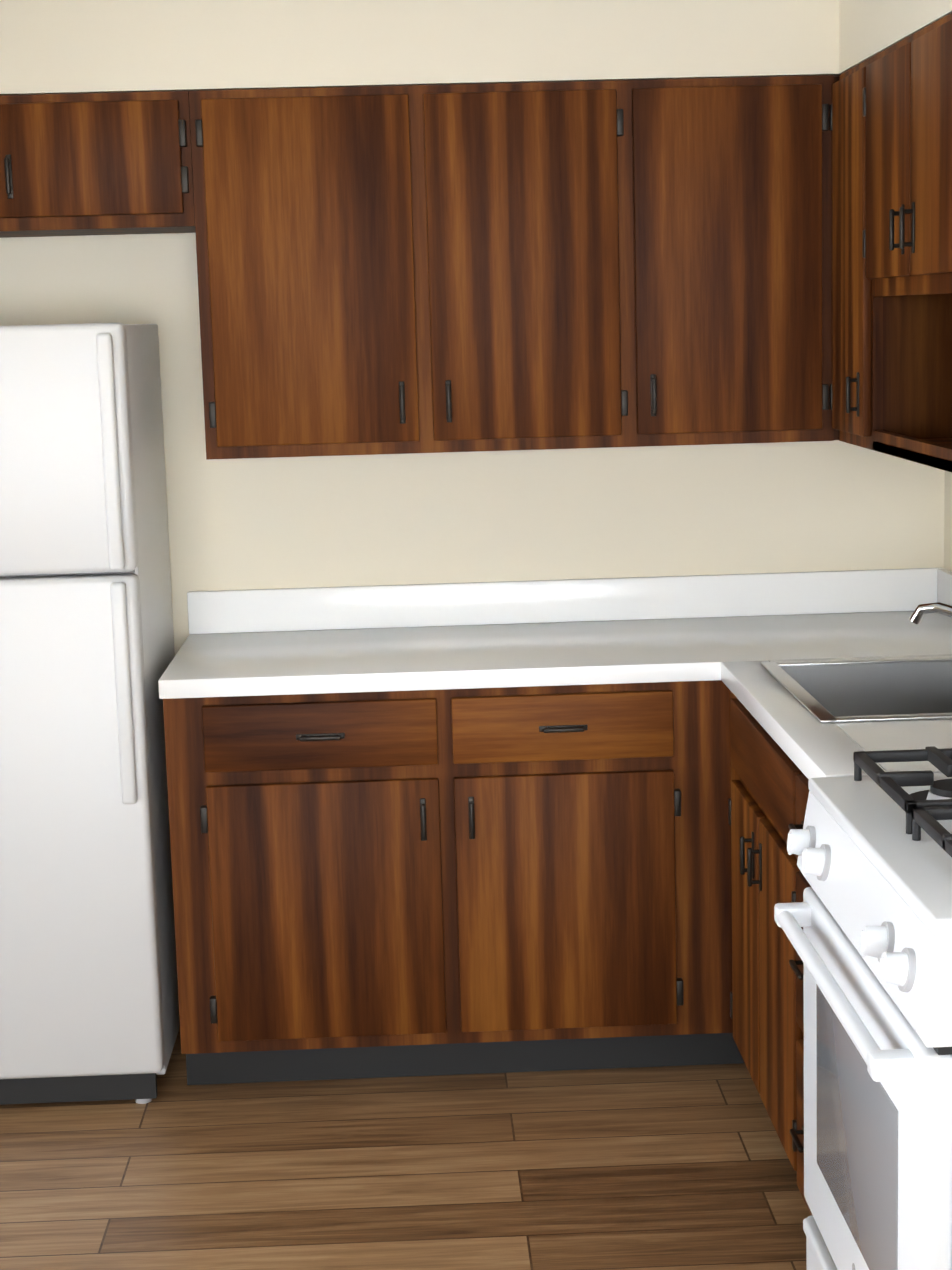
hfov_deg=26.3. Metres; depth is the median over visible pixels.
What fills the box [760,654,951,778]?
sink
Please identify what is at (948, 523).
wall
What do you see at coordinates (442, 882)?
base cabinet
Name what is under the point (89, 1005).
refrigerator
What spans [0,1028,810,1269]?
floor
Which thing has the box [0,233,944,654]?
wall
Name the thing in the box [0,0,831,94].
soffit
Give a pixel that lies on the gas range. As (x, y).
(871, 915)
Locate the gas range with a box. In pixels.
[774,746,951,1269]
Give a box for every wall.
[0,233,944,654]
[944,471,951,571]
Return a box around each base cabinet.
[163,682,686,1084]
[683,680,744,1065]
[728,691,812,1215]
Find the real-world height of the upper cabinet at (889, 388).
0.782 m
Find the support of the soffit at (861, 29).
attached to the ceiling
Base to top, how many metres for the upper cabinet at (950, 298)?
0.782 m
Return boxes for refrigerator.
[0,323,179,1104]
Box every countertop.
[158,575,701,698]
[698,568,951,778]
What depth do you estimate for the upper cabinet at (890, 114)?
3.74 m
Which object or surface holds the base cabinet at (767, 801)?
on the floor
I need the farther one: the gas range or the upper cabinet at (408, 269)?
the upper cabinet at (408, 269)
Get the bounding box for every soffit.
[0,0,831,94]
[832,0,951,75]
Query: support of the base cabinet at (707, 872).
on the floor
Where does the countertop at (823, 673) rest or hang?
on the base cabinet at (707, 872)
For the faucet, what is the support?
on the countertop at (823, 673)
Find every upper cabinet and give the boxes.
[0,75,838,459]
[829,65,948,456]
[857,13,951,300]
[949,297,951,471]

